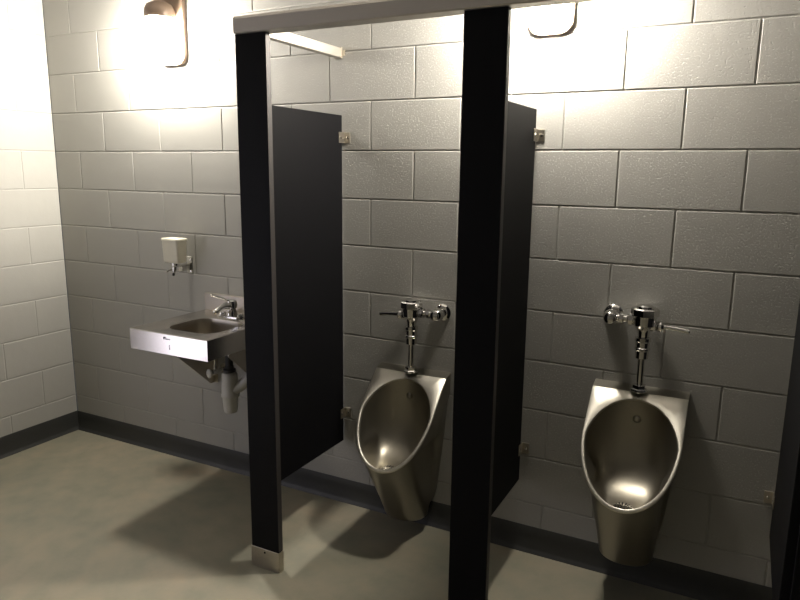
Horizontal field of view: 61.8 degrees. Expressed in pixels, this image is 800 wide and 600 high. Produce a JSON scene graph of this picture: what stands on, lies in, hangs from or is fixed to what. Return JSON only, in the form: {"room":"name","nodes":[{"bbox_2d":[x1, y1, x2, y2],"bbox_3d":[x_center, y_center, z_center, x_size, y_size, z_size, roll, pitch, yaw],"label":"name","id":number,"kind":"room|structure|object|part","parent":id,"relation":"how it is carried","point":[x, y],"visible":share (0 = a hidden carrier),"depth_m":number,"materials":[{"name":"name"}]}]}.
{"room":"public restroom","nodes":[
{"label":"public restroom","id":0,"kind":"room"},
{"bbox_2d":[0,0,76,436],"bbox_3d":[-3.169,-0.027,1.679,0.200,2.845,5.000,6,12,27],"label":"wall","id":1,"kind":"structure","parent":0,"point":[37,380],"depth_m":3.64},
{"bbox_2d":[0,411,78,458],"bbox_3d":[-2.295,0.851,3.360,0.017,0.114,1.546,6,12,27],"label":"baseboard","id":2,"kind":"structure","parent":1,"relation":"attached to","point":[16,442],"depth_m":3.81,"materials":[{"name":"plastic"}]},
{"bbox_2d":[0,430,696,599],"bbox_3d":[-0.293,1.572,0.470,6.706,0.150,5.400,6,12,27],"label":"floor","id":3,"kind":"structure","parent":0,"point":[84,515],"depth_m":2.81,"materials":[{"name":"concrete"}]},
{"bbox_2d":[235,32,283,572],"bbox_3d":[-0.516,0.077,2.472,0.137,2.012,0.033,6,12,27],"label":"pilaster","id":4,"kind":"object","parent":3,"relation":"on","point":[252,50],"visible":1,"depth_m":2.44,"materials":[{"name":"black plastic"}]},
{"bbox_2d":[448,6,511,599],"bbox_3d":[0.237,0.160,2.091,0.138,2.012,0.033,6,12,27],"label":"pilaster","id":5,"kind":"object","parent":3,"relation":"on","point":[487,32],"visible":1,"depth_m":2.04,"materials":[{"name":"black plastic"}]},
{"bbox_2d":[232,0,601,33],"bbox_3d":[1.420,-0.725,1.302,4.446,0.057,0.062,6,12,27],"label":"headrail","id":6,"kind":"object","parent":5,"relation":"on","point":[370,11],"visible":0.9,"depth_m":2.05,"materials":[{"name":"silver metal"}]},
{"bbox_2d":[789,525,799,599],"bbox_3d":[1.108,0.256,1.651,0.137,2.012,0.033,6,12,27],"label":"pilaster","id":7,"kind":"object","parent":3,"relation":"on","point":[795,586],"visible":1,"depth_m":1.76,"materials":[{"name":"black laminate"}]},
{"bbox_2d":[43,0,799,587],"bbox_3d":[0.914,-0.140,2.490,6.306,2.845,0.200,6,12,27],"label":"wall","id":8,"kind":"structure","parent":0,"point":[666,178],"depth_m":2.63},
{"bbox_2d":[143,0,187,65],"bbox_3d":[-1.121,-1.298,3.137,0.164,0.360,0.155,6,12,27],"label":"wall lamp","id":9,"kind":"object","parent":8,"relation":"attached to","point":[166,30],"visible":1,"depth_m":3.12,"materials":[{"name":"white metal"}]},
{"bbox_2d":[143,0,174,20],"bbox_3d":[-1.124,-1.356,3.119,0.140,0.080,0.140,6,12,27],"label":"hood","id":10,"kind":"object","parent":9,"relation":"attached to","point":[159,10],"depth_m":3.07,"materials":[{"name":"brown metal"}]},
{"bbox_3d":[-1.126,-1.228,3.144,0.122,0.180,0.122,6,12,27],"label":"lamp shade","id":11,"kind":"part","parent":9,"relation":"part of","materials":[{"name":"white glass"}]},
{"bbox_3d":[-1.091,-1.309,3.195,0.164,0.360,0.022,6,12,27],"label":"plate","id":12,"kind":"part","parent":9,"relation":"part of","materials":[{"name":"brown metal"}]},
{"bbox_2d":[161,237,192,275],"bbox_3d":[-1.104,-0.218,3.345,0.115,0.189,0.132,6,12,27],"label":"soap dispenser","id":13,"kind":"object","parent":8,"relation":"attached to","point":[174,248],"visible":1,"depth_m":3.29,"materials":[{"name":"plastic"}]},
{"bbox_3d":[-1.117,-0.246,3.314,0.115,0.121,0.075,6,12,27],"label":"tank","id":14,"kind":"part","parent":13,"relation":"part of","materials":[{"name":"plastic"}]},
{"bbox_3d":[-1.102,-0.169,3.361,0.040,0.048,0.112,6,12,27],"label":"arm","id":15,"kind":"part","parent":13,"relation":"part of","materials":[{"name":"silver metal"}]},
{"bbox_3d":[-1.072,-0.178,3.409,0.036,0.088,0.004,6,12,27],"label":"wall plate","id":16,"kind":"part","parent":13,"relation":"part of","materials":[{"name":"silver metal"}]},
{"bbox_2d":[130,292,245,382],"bbox_3d":[-0.895,0.253,3.121,0.454,0.470,0.487,6,12,27],"label":"sink","id":17,"kind":"object","parent":8,"relation":"attached to","point":[199,338],"visible":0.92,"depth_m":2.98,"materials":[{"name":"silver metal"}]},
{"bbox_2d":[170,318,241,333],"bbox_3d":[-0.885,0.182,3.066,0.277,0.132,0.255,6,12,27],"label":"basin","id":18,"kind":"object","parent":17,"relation":"in","point":[194,325],"depth_m":3.17,"materials":[{"name":"silver metal"}]},
{"bbox_2d":[210,294,243,318],"bbox_3d":[-0.832,0.029,3.174,0.156,0.123,0.152,6,12,27],"label":"faucet","id":19,"kind":"object","parent":17,"relation":"on","point":[230,305],"visible":0.93,"depth_m":3.19,"materials":[{"name":"silver metal"}]},
{"bbox_3d":[-0.852,-0.010,3.177,0.097,0.048,0.021,-7,13,-33],"label":"lever","id":20,"kind":"part","parent":19,"relation":"part of","materials":[{"name":"silver metal"}]},
{"bbox_3d":[-0.831,0.048,3.181,0.049,0.073,0.147,6,12,27],"label":"spout","id":21,"kind":"part","parent":19,"relation":"part of","materials":[{"name":"silver metal"}]},
{"bbox_3d":[-0.812,0.077,3.223,0.156,0.010,0.056,6,12,27],"label":"plate","id":22,"kind":"part","parent":19,"relation":"part of","materials":[{"name":"silver metal"}]},
{"bbox_2d":[221,355,246,413],"bbox_3d":[-0.725,0.377,3.213,0.265,0.316,0.125,-7,13,-33],"label":"trap","id":23,"kind":"object","parent":17,"relation":"attached to","point":[231,387],"visible":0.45,"depth_m":3.16,"materials":[{"name":"white plastic"}]},
{"bbox_3d":[-0.706,0.384,3.209,0.213,0.120,0.094,-8,14,-37],"label":"trap arm","id":24,"kind":"part","parent":23,"relation":"part of","materials":[{"name":"white plastic"}]},
{"bbox_2d":[206,359,224,377],"bbox_3d":[-0.922,0.274,3.350,0.060,0.231,0.120,6,12,27],"label":"shutoff valve","id":25,"kind":"object","parent":8,"relation":"attached to","point":[215,370],"visible":0.64,"depth_m":3.34,"materials":[{"name":"silver metal"}]},
{"bbox_3d":[-0.947,0.366,3.321,0.034,0.049,0.016,6,12,27],"label":"oval handle","id":26,"kind":"part","parent":25,"relation":"part of","materials":[{"name":"white plastic"}]},
{"bbox_2d":[270,32,344,58],"bbox_3d":[-0.386,-0.993,2.566,0.052,0.046,0.577,6,12,27],"label":"rail","id":27,"kind":"object","parent":8,"relation":"attached to","point":[288,38],"visible":0.7,"depth_m":2.61,"materials":[{"name":"silver metal"}]},
{"bbox_2d":[272,105,350,480],"bbox_3d":[-0.394,-0.021,2.745,0.085,1.468,0.593,6,12,27],"label":"partition panel","id":28,"kind":"object","parent":8,"relation":"attached to","point":[307,145],"visible":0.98,"depth_m":2.75,"materials":[{"name":"black plastic"}]},
{"bbox_2d":[356,362,450,520],"bbox_3d":[-0.011,0.640,2.820,0.336,0.655,0.330,6,12,27],"label":"urinal","id":29,"kind":"object","parent":8,"relation":"attached to","point":[401,419],"visible":1,"depth_m":2.85,"materials":[{"name":"silver metal"}]},
{"bbox_2d":[360,380,429,468],"bbox_3d":[-0.020,0.532,2.779,0.310,0.352,0.264,6,12,27],"label":"bowl","id":30,"kind":"object","parent":29,"relation":"on","point":[395,414],"depth_m":2.86,"materials":[{"name":"silver metal"}]},
{"bbox_2d":[379,298,450,373],"bbox_3d":[0.051,0.150,2.824,0.306,0.319,0.104,6,12,27],"label":"valve","id":31,"kind":"object","parent":29,"relation":"on","point":[412,309],"visible":1,"depth_m":2.78,"materials":[{"name":"silver metal"}]},
{"bbox_3d":[-0.036,0.056,2.847,0.112,0.040,0.040,6,12,27],"label":"handle","id":32,"kind":"part","parent":31,"relation":"part of","materials":[{"name":"silver metal"}]},
{"bbox_2d":[77,411,771,599],"bbox_3d":[0.853,1.031,2.619,6.302,0.114,0.017,6,12,27],"label":"baseboard","id":33,"kind":"structure","parent":8,"relation":"attached to","point":[683,580],"depth_m":2.83,"materials":[{"name":"plastic"}]},
{"bbox_2d":[491,101,544,514],"bbox_3d":[0.358,0.062,2.366,0.085,1.468,0.593,6,12,27],"label":"partition panel","id":34,"kind":"object","parent":8,"relation":"attached to","point":[522,133],"visible":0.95,"depth_m":2.44,"materials":[{"name":"black plastic"}]},
{"bbox_2d":[528,3,575,35],"bbox_3d":[0.513,-1.119,2.312,0.164,0.360,0.155,6,12,27],"label":"wall lamp","id":35,"kind":"object","parent":8,"relation":"attached to","point":[555,19],"visible":0.94,"depth_m":2.36,"materials":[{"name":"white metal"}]},
{"bbox_3d":[0.509,-1.049,2.318,0.122,0.180,0.122,6,12,27],"label":"lamp shade","id":36,"kind":"part","parent":35,"relation":"part of","materials":[{"name":"white glass"}]},
{"bbox_2d":[581,379,689,565],"bbox_3d":[0.814,0.664,2.390,0.336,0.655,0.330,6,12,27],"label":"urinal","id":37,"kind":"object","parent":8,"relation":"attached to","point":[632,443],"visible":1,"depth_m":2.42,"materials":[{"name":"silver metal"}]},
{"bbox_2d":[585,401,677,508],"bbox_3d":[0.806,0.556,2.349,0.310,0.352,0.264,6,12,27],"label":"bowl","id":38,"kind":"object","parent":37,"relation":"on","point":[631,447],"depth_m":2.43,"materials":[{"name":"silver metal"}]},
{"bbox_2d":[603,304,689,393],"bbox_3d":[0.869,0.173,2.398,0.306,0.319,0.104,6,12,27],"label":"valve","id":39,"kind":"object","parent":37,"relation":"on","point":[643,317],"visible":1,"depth_m":2.37,"materials":[{"name":"silver metal"}]},
{"bbox_3d":[0.954,0.098,2.335,0.112,0.040,0.040,6,12,27],"label":"handle","id":40,"kind":"part","parent":39,"relation":"part of","materials":[{"name":"silver metal"}]},
{"bbox_2d":[763,300,799,599],"bbox_3d":[1.183,0.152,1.949,0.085,1.468,0.593,6,12,27],"label":"partition panel","id":41,"kind":"object","parent":8,"relation":"attached to","point":[785,521],"visible":1,"depth_m":1.94,"materials":[{"name":"black laminate"}]}
]}

